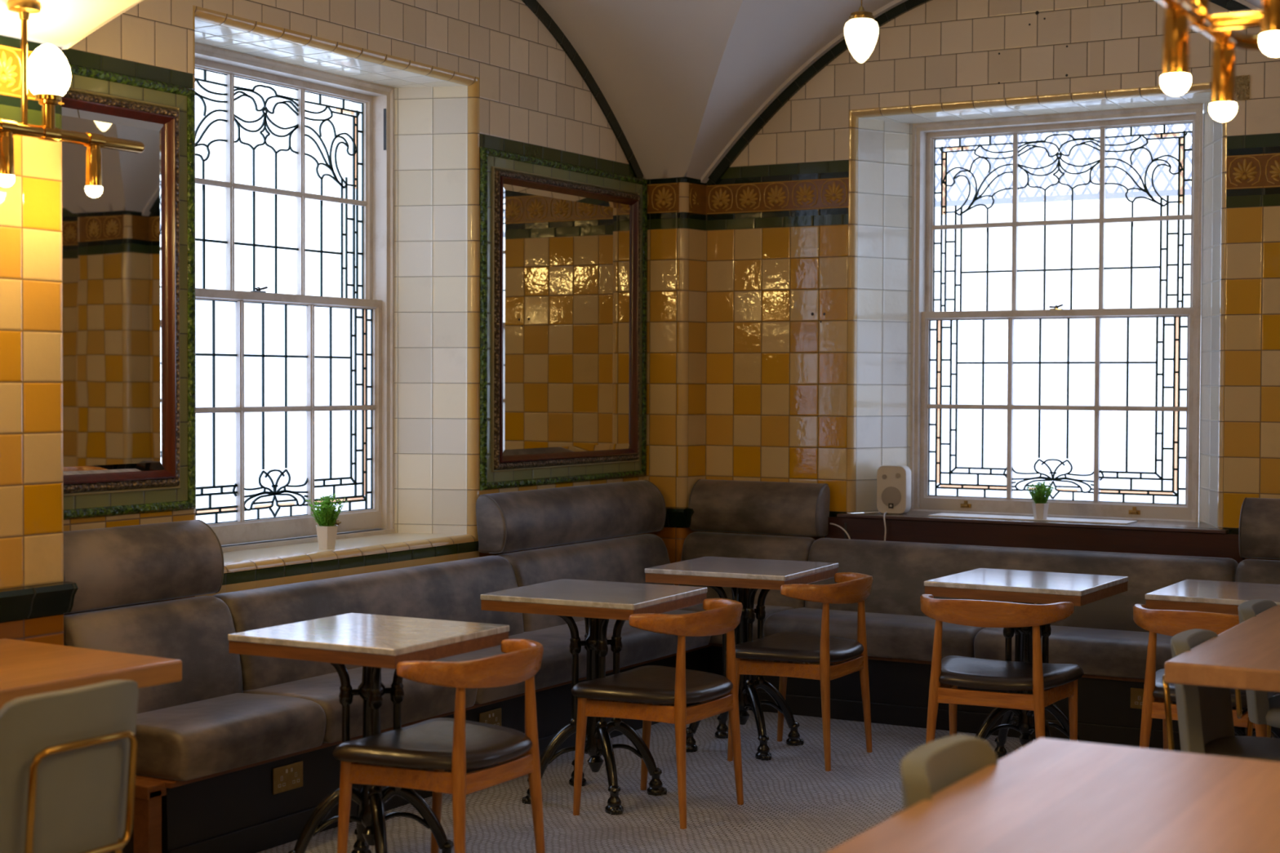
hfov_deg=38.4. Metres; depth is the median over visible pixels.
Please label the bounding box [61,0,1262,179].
ceiling
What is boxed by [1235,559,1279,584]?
cushion
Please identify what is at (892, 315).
window
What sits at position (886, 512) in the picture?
cable
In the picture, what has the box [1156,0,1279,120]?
chandelier
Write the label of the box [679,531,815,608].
cushion
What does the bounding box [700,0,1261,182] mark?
trim
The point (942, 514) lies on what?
board
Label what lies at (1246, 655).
table
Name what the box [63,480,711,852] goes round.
banquette
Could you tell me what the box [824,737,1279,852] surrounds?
table
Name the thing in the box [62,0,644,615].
wall
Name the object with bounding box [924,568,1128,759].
marble table
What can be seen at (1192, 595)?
marble table
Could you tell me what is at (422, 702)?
seat cushion
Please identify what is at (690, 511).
trim
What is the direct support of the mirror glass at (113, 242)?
attached to the wall mirror at (129, 433)
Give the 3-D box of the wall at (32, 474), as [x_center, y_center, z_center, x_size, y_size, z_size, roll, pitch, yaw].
[-2.019,0.108,5.484,0.225,2.534,0.580,1,2,30]
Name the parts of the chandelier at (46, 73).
bulb, rod, globe, bulb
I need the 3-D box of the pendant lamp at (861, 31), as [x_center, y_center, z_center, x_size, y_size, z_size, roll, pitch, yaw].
[0.808,-1.697,6.693,0.128,0.745,0.128,1,2,30]
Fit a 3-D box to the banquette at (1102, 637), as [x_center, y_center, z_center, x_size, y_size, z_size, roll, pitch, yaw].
[1.501,0.809,8.226,3.590,1.030,0.655,1,2,30]
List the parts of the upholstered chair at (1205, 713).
frame, backrest, seat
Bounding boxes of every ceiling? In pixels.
[0,0,140,47]
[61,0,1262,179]
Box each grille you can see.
[881,486,901,506]
[935,123,1191,207]
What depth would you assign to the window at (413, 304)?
7.98 m
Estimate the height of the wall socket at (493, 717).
0.086 m
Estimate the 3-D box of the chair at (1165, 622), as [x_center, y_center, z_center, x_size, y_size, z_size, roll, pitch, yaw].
[2.037,0.997,6.492,0.562,0.739,0.516,1,2,32]
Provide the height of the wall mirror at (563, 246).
1.494 m
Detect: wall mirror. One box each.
[62,63,195,519]
[480,146,647,490]
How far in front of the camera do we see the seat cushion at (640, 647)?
7.70 m
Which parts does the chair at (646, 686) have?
leg, leg, seat, leg, rail, leg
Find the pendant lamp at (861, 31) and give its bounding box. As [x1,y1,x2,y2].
[844,0,879,63]
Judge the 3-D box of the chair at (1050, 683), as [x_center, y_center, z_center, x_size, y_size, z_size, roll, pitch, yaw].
[1.328,0.987,6.809,0.562,0.739,0.516,1,2,26]
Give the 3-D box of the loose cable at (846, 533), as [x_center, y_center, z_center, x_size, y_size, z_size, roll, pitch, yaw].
[0.961,0.522,8.832,0.127,0.109,0.027,1,2,39]
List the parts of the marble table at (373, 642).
leg, leg, leg, leg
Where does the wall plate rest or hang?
attached to the wall at (776, 375)
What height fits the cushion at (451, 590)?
0.393 m
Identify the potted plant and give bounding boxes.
[305,493,349,549]
[1026,481,1055,519]
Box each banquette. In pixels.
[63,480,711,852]
[679,479,1279,751]
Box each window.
[192,4,479,573]
[846,81,1226,528]
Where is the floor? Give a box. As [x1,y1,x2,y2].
[257,710,1035,852]
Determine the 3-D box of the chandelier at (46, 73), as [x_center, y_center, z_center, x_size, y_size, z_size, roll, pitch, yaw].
[-1.734,-0.938,5.163,0.321,0.551,1.098,1,2,25]
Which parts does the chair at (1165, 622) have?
leg, leg, rail, seat, leg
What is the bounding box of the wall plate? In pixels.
[1235,75,1249,100]
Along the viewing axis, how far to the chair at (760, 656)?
7.28 m
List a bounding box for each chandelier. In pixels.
[0,0,144,197]
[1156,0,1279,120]
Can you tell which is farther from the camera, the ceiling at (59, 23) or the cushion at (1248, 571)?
the cushion at (1248, 571)
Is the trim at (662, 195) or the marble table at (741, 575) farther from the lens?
the trim at (662, 195)
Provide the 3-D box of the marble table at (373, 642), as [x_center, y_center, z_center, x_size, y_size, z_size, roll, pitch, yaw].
[-0.820,0.998,5.614,0.616,0.757,0.600,1,2,29]
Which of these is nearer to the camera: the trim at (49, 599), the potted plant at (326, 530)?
the trim at (49, 599)
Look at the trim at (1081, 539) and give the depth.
8.37 m
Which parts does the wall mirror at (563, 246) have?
wood frame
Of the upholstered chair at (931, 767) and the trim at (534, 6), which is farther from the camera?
the trim at (534, 6)
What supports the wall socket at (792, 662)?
attached to the banquette at (1102, 637)
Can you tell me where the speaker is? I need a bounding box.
[876,465,911,514]
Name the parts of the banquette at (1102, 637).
seat frame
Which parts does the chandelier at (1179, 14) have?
bulb, bulb, arm, arm, bulb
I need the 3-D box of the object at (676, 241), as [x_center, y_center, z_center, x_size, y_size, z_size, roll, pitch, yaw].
[0.180,0.027,9.202,0.310,2.534,0.121,0,1,-6]
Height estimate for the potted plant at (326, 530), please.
0.220 m
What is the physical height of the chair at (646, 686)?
0.739 m
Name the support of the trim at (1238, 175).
attached to the wall at (776, 375)
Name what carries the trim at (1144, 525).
attached to the wall at (776, 375)
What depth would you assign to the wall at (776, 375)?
8.78 m
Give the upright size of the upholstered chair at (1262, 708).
0.775 m
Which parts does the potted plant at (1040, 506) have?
pot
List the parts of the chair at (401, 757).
leg, seat, leg, leg, rail, leg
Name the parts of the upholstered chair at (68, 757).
frame, leg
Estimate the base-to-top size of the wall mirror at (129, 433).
1.480 m
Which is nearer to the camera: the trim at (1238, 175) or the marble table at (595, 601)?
the marble table at (595, 601)
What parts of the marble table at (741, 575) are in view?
leg, leg, leg, leg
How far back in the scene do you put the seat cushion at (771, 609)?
8.55 m
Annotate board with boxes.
[928,512,1137,524]
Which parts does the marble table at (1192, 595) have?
leg, leg, leg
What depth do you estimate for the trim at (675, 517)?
9.13 m
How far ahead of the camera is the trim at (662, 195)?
9.16 m
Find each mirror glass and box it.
[62,106,165,475]
[502,183,631,456]
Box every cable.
[829,523,850,539]
[883,511,887,541]
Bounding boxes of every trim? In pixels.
[0,44,64,104]
[0,582,78,622]
[195,542,479,596]
[521,0,643,177]
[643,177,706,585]
[647,182,698,213]
[663,506,687,527]
[687,507,693,527]
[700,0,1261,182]
[706,153,1279,213]
[708,0,1261,184]
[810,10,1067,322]
[824,516,1244,564]
[836,510,1229,533]
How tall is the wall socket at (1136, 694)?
0.086 m
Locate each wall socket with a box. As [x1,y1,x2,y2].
[272,760,302,795]
[479,707,501,725]
[791,662,819,664]
[1130,688,1143,709]
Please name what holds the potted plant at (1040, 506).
on the board
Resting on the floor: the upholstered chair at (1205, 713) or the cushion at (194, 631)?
the upholstered chair at (1205, 713)
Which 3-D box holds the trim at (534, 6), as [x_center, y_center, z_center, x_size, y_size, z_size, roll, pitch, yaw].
[-0.918,-1.635,7.556,0.012,0.913,3.735,1,2,30]
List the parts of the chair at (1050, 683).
leg, leg, rail, seat, leg, leg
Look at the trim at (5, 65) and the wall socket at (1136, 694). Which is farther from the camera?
the wall socket at (1136, 694)
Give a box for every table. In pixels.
[0,638,182,709]
[227,613,509,852]
[480,578,707,814]
[644,555,838,760]
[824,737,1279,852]
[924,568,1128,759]
[1145,579,1279,738]
[1164,604,1279,692]
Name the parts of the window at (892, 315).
sash, sash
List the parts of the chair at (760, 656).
leg, leg, seat, leg, rail, leg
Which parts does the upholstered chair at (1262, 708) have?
frame, leg, leg, seat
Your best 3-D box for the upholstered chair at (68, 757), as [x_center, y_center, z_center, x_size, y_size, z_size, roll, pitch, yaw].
[-1.483,1.000,4.322,0.540,0.811,0.479,1,2,30]
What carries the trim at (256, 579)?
attached to the wall at (534, 101)
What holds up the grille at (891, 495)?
attached to the speaker
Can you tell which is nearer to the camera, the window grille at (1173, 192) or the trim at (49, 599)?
the trim at (49, 599)
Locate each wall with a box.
[0,35,63,645]
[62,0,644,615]
[704,0,1279,560]
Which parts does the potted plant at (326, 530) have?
pot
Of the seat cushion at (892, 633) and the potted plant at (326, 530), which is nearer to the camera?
the potted plant at (326, 530)
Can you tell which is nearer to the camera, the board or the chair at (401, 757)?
the chair at (401, 757)
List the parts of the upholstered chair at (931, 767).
frame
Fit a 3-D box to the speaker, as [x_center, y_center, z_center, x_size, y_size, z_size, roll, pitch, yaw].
[1.242,0.303,8.925,0.150,0.234,0.169,1,2,24]
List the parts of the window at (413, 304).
sash, sash, casing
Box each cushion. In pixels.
[63,595,242,714]
[135,693,326,781]
[213,555,524,690]
[242,666,477,742]
[431,609,710,703]
[496,533,674,631]
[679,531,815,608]
[679,603,793,644]
[763,607,984,661]
[804,537,1238,632]
[973,625,1172,679]
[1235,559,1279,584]
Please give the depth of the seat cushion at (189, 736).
5.80 m
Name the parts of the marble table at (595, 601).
leg, leg, leg, leg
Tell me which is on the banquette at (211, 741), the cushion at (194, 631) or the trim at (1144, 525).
the cushion at (194, 631)
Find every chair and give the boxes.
[0,680,138,852]
[333,638,545,852]
[571,598,743,829]
[725,572,872,771]
[890,734,997,817]
[920,594,1084,743]
[1133,604,1279,751]
[1162,628,1279,762]
[1235,599,1279,737]
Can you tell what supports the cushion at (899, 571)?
on the banquette at (1102, 637)
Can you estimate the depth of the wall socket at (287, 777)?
6.02 m
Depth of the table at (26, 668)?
4.93 m
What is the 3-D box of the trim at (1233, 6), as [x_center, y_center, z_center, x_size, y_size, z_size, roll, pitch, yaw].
[1.778,-1.655,8.394,3.323,0.934,0.020,1,2,30]
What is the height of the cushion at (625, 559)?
0.393 m
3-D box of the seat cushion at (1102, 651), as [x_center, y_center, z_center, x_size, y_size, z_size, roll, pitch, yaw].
[2.306,0.963,7.728,1.688,0.165,0.591,1,2,30]
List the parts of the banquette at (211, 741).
seat frame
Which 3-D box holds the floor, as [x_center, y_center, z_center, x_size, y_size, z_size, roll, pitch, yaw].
[0.579,1.443,3.046,8.400,0.001,11.800,1,2,30]
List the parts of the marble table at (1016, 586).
leg, leg, leg, leg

